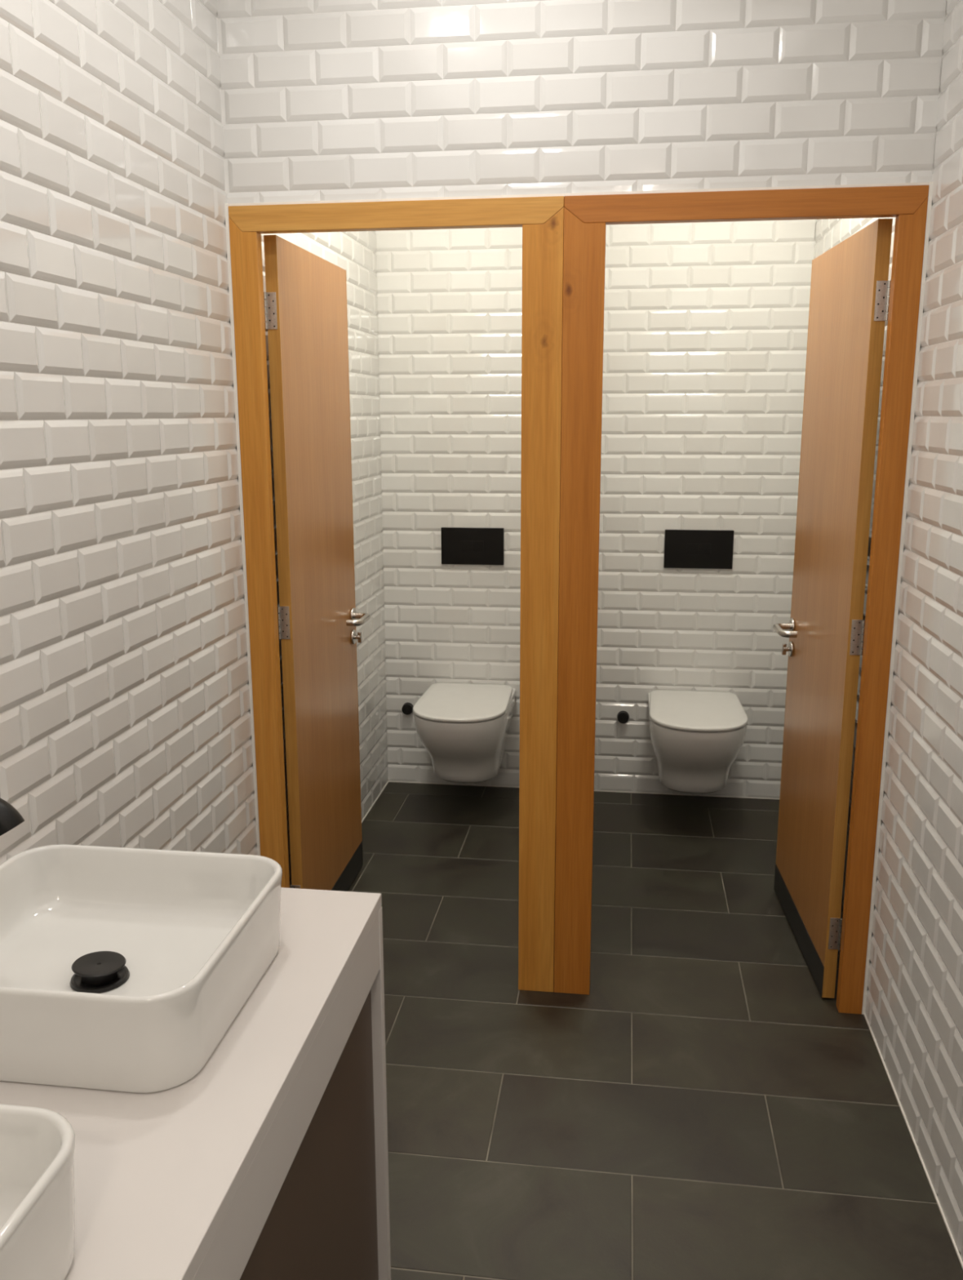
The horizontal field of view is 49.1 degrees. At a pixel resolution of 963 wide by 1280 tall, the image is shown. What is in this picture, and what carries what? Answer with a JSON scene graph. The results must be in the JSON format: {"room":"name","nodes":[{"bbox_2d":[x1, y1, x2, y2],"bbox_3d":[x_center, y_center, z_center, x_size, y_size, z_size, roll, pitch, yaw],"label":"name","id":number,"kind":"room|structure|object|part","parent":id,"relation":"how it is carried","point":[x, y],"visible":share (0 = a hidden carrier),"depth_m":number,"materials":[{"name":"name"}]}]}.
{"room":"public restroom","nodes":[
{"label":"public restroom","id":0,"kind":"room"},
{"bbox_2d":[0,0,388,884],"bbox_3d":[-0.820,-0.193,1.585,0.121,2.750,5.569,2,12,8],"label":"wall","id":1,"kind":"structure","parent":0,"point":[125,713],"depth_m":2.06,"materials":[{"name":"white tile"}]},
{"bbox_2d":[0,797,24,835],"bbox_3d":[-0.684,0.207,1.301,0.247,0.066,0.062,2,12,8],"label":"tap","id":2,"kind":"object","parent":1,"relation":"attached to","point":[10,817],"visible":1,"depth_m":1.28,"materials":[{"name":"black metal"}]},
{"bbox_2d":[225,203,260,855],"bbox_3d":[-0.604,-0.061,2.733,0.008,2.008,0.026,2,12,8],"label":"trim","id":3,"kind":"structure","parent":1,"relation":"attached to","point":[227,220],"depth_m":2.67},
{"bbox_2d":[263,235,370,891],"bbox_3d":[-0.442,-0.108,3.083,0.104,1.938,0.665,2,12,8],"label":"door","id":4,"kind":"structure","parent":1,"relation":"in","point":[305,295],"depth_m":2.97,"materials":[{"name":"brown wood"}]},
{"bbox_3d":[-0.519,-0.815,2.608,0.026,0.088,0.002,2,12,8],"label":"hinge plate","id":5,"kind":"part","parent":4,"relation":"part of","materials":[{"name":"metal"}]},
{"bbox_3d":[-0.518,-0.045,2.773,0.026,0.088,0.002,2,12,8],"label":"hinge plate","id":6,"kind":"part","parent":4,"relation":"part of","materials":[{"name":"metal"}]},
{"bbox_3d":[-0.516,0.725,2.939,0.026,0.088,0.002,2,12,8],"label":"hinge plate","id":7,"kind":"part","parent":4,"relation":"part of","materials":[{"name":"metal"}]},
{"bbox_3d":[-0.452,0.795,3.284,0.002,0.087,0.653,2,12,8],"label":"kick plate","id":8,"kind":"part","parent":4,"relation":"part of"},
{"bbox_3d":[-0.397,-0.008,3.390,0.022,0.034,0.014,2,12,8],"label":"thumb turn knob","id":9,"kind":"part","parent":4,"relation":"part of","materials":[{"name":"metal"}]},
{"bbox_3d":[-0.388,-0.065,3.316,0.057,0.021,0.137,2,12,8],"label":"lever","id":10,"kind":"part","parent":4,"relation":"part of","materials":[{"name":"metal"}]},
{"bbox_2d":[361,781,388,822],"bbox_3d":[-0.497,0.755,3.703,0.004,0.004,1.525,2,12,8],"label":"trim","id":11,"kind":"structure","parent":1,"relation":"attached to","point":[368,811],"depth_m":4.19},
{"bbox_2d":[216,0,946,204],"bbox_3d":[0.194,-1.392,2.387,1.621,0.748,0.101,2,12,8],"label":"wall","id":12,"kind":"structure","parent":0,"point":[322,100],"depth_m":2.37,"materials":[{"name":"white tile"}]},
{"bbox_2d":[228,195,564,992],"bbox_3d":[-0.203,-0.048,2.684,0.800,2.002,0.035,2,12,8],"label":"trim","id":13,"kind":"structure","parent":12,"relation":"attached to","point":[541,219],"depth_m":2.60,"materials":[{"name":"brown wood"}]},
{"bbox_2d":[229,182,928,205],"bbox_3d":[0.188,-1.019,2.416,1.595,0.007,0.013,2,12,8],"label":"trim","id":14,"kind":"structure","parent":12,"relation":"attached to","point":[922,183],"depth_m":2.40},
{"bbox_2d":[553,185,928,1013],"bbox_3d":[0.587,-0.027,2.577,0.795,2.002,0.035,2,12,8],"label":"trim","id":15,"kind":"structure","parent":12,"relation":"attached to","point":[586,217],"depth_m":2.51,"materials":[{"name":"brown wood"}]},
{"bbox_2d":[375,219,817,798],"bbox_3d":[0.409,-0.738,4.107,1.621,2.750,0.121,2,12,8],"label":"wall","id":16,"kind":"structure","parent":0,"point":[706,323],"depth_m":4.06,"materials":[{"name":"white tile"}]},
{"bbox_2d":[401,702,413,715],"bbox_3d":[-0.305,0.285,4.352,0.048,0.048,0.026,2,12,8],"label":"wall fitting","id":17,"kind":"object","parent":16,"relation":"attached to","point":[407,708],"visible":0.95,"depth_m":4.34,"materials":[{"name":"black metal"}]},
{"bbox_2d":[413,682,515,785],"bbox_3d":[-0.069,0.404,4.086,0.353,0.359,0.526,2,12,8],"label":"toilet","id":18,"kind":"object","parent":16,"relation":"attached to","point":[464,728],"visible":1,"depth_m":3.96,"materials":[{"name":"ceramic"}]},
{"bbox_3d":[-0.070,0.237,4.046,0.353,0.014,0.517,2,12,8],"label":"lid","id":19,"kind":"part","parent":18,"relation":"part of","materials":[{"name":"white plastic"}]},
{"bbox_2d":[463,782,475,785],"bbox_3d":[-0.046,0.555,4.167,0.060,0.030,0.060,2,12,8],"label":"outlet","id":20,"kind":"object","parent":18,"relation":"attached to","point":[468,784],"depth_m":4.15,"materials":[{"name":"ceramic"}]},
{"bbox_2d":[440,527,504,564],"bbox_3d":[-0.036,-0.372,4.180,0.250,0.146,0.013,2,12,8],"label":"flush plate","id":21,"kind":"object","parent":16,"relation":"attached to","point":[460,545],"visible":1,"depth_m":4.17,"materials":[{"name":"black plastic"}]},
{"bbox_2d":[387,780,779,799],"bbox_3d":[0.404,0.617,4.336,1.612,0.004,0.004,2,12,8],"label":"trim","id":22,"kind":"structure","parent":16,"relation":"attached to","point":[388,780],"depth_m":4.31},
{"bbox_2d":[617,711,629,723],"bbox_3d":[0.569,0.311,4.235,0.048,0.048,0.026,2,12,8],"label":"wall fitting","id":23,"kind":"object","parent":16,"relation":"attached to","point":[623,717],"visible":1,"depth_m":4.22,"materials":[{"name":"black metal"}]},
{"bbox_2d":[648,689,747,795],"bbox_3d":[0.804,0.428,3.968,0.353,0.359,0.526,2,12,8],"label":"toilet","id":24,"kind":"object","parent":16,"relation":"attached to","point":[697,736],"visible":1,"depth_m":3.83,"materials":[{"name":"ceramic"}]},
{"bbox_3d":[0.803,0.260,3.928,0.353,0.014,0.517,2,12,8],"label":"lid","id":25,"kind":"part","parent":24,"relation":"part of","materials":[{"name":"white plastic"}]},
{"bbox_2d":[663,529,733,568],"bbox_3d":[0.837,-0.350,4.062,0.260,0.148,0.013,2,12,8],"label":"flush plate","id":26,"kind":"object","parent":16,"relation":"attached to","point":[683,548],"visible":1,"depth_m":4.06,"materials":[{"name":"black plastic"}]},
{"bbox_2d":[347,782,962,1279],"bbox_3d":[0.033,1.235,1.710,1.852,0.100,5.689,2,12,8],"label":"floor","id":27,"kind":"structure","parent":0,"point":[704,1112],"depth_m":2.47,"materials":[{"name":"grey tile"}]},
{"bbox_2d":[192,906,391,1279],"bbox_3d":[-0.602,1.008,0.683,0.610,0.779,2.181,2,12,8],"label":"vanity cabinet","id":28,"kind":"object","parent":27,"relation":"on","point":[312,1202],"visible":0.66,"depth_m":1.40,"materials":[{"name":"brown laminate"}]},
{"bbox_2d":[0,887,382,1279],"bbox_3d":[-0.605,0.617,0.599,0.612,0.020,2.181,2,12,8],"label":"countertop","id":29,"kind":"structure","parent":28,"relation":"on","point":[157,1175],"depth_m":1.10,"materials":[{"name":"white stone"}]},
{"bbox_2d":[0,1103,75,1279],"bbox_3d":[-0.554,0.505,0.782,0.390,0.118,0.376,2,12,8],"label":"washbasin","id":30,"kind":"object","parent":29,"relation":"in","point":[37,1144],"visible":1,"depth_m":0.88,"materials":[{"name":"white ceramic"}]},
{"bbox_2d":[0,844,282,1093],"bbox_3d":[-0.479,0.391,1.315,0.390,0.118,0.376,2,12,8],"label":"washbasin","id":31,"kind":"object","parent":29,"relation":"in","point":[122,969],"visible":1,"depth_m":1.34,"materials":[{"name":"white ceramic"}]},
{"bbox_3d":[-0.327,1.063,0.646,0.018,0.682,2.162,2,12,8],"label":"panel","id":32,"kind":"part","parent":28,"relation":"part of","materials":[{"name":"brown laminate"}]},
{"bbox_3d":[-0.455,0.783,1.730,0.610,0.778,0.018,2,12,8],"label":"panel","id":33,"kind":"part","parent":28,"relation":"part of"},
{"bbox_2d":[813,0,962,1261],"bbox_3d":[0.895,-0.148,1.353,0.121,2.750,5.569,2,12,8],"label":"wall","id":34,"kind":"structure","parent":0,"point":[914,1007],"depth_m":2.21,"materials":[{"name":"white tile"}]},
{"bbox_2d":[773,218,893,998],"bbox_3d":[0.909,-0.070,2.894,0.104,1.938,0.665,1,12,4],"label":"door","id":35,"kind":"structure","parent":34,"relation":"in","point":[850,284],"depth_m":2.77,"materials":[{"name":"brown wood"}]},
{"bbox_3d":[0.904,-0.029,3.134,0.057,0.021,0.137,1,12,4],"label":"lever","id":36,"kind":"part","parent":35,"relation":"part of","materials":[{"name":"metal"}]},
{"bbox_3d":[0.926,0.028,3.204,0.022,0.034,0.014,1,12,4],"label":"thumb turn knob","id":37,"kind":"part","parent":35,"relation":"part of","materials":[{"name":"metal"}]},
{"bbox_3d":[0.925,0.833,3.093,0.003,0.087,0.653,1,12,4],"label":"kick plate","id":38,"kind":"part","parent":35,"relation":"part of","materials":[{"name":"metal"}]},
{"bbox_3d":[0.918,0.764,2.741,0.026,0.088,0.002,1,12,4],"label":"hinge plate","id":39,"kind":"part","parent":35,"relation":"part of","materials":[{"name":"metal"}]},
{"bbox_3d":[0.916,-0.006,2.576,0.026,0.088,0.002,1,12,4],"label":"hinge plate","id":40,"kind":"part","parent":35,"relation":"part of","materials":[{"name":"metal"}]},
{"bbox_3d":[0.914,-0.776,2.410,0.026,0.088,0.002,1,12,4],"label":"hinge plate","id":41,"kind":"part","parent":35,"relation":"part of","materials":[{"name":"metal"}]},
{"bbox_2d":[862,182,933,1014],"bbox_3d":[0.985,-0.019,2.519,0.008,2.008,0.026,2,12,8],"label":"trim","id":42,"kind":"structure","parent":34,"relation":"attached to","point":[931,184],"depth_m":2.48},
{"bbox_2d":[863,1013,962,1269],"bbox_3d":[0.722,1.369,0.834,0.004,0.004,3.885,2,12,8],"label":"trim","id":43,"kind":"structure","parent":34,"relation":"attached to","point":[864,1014],"depth_m":2.21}
]}

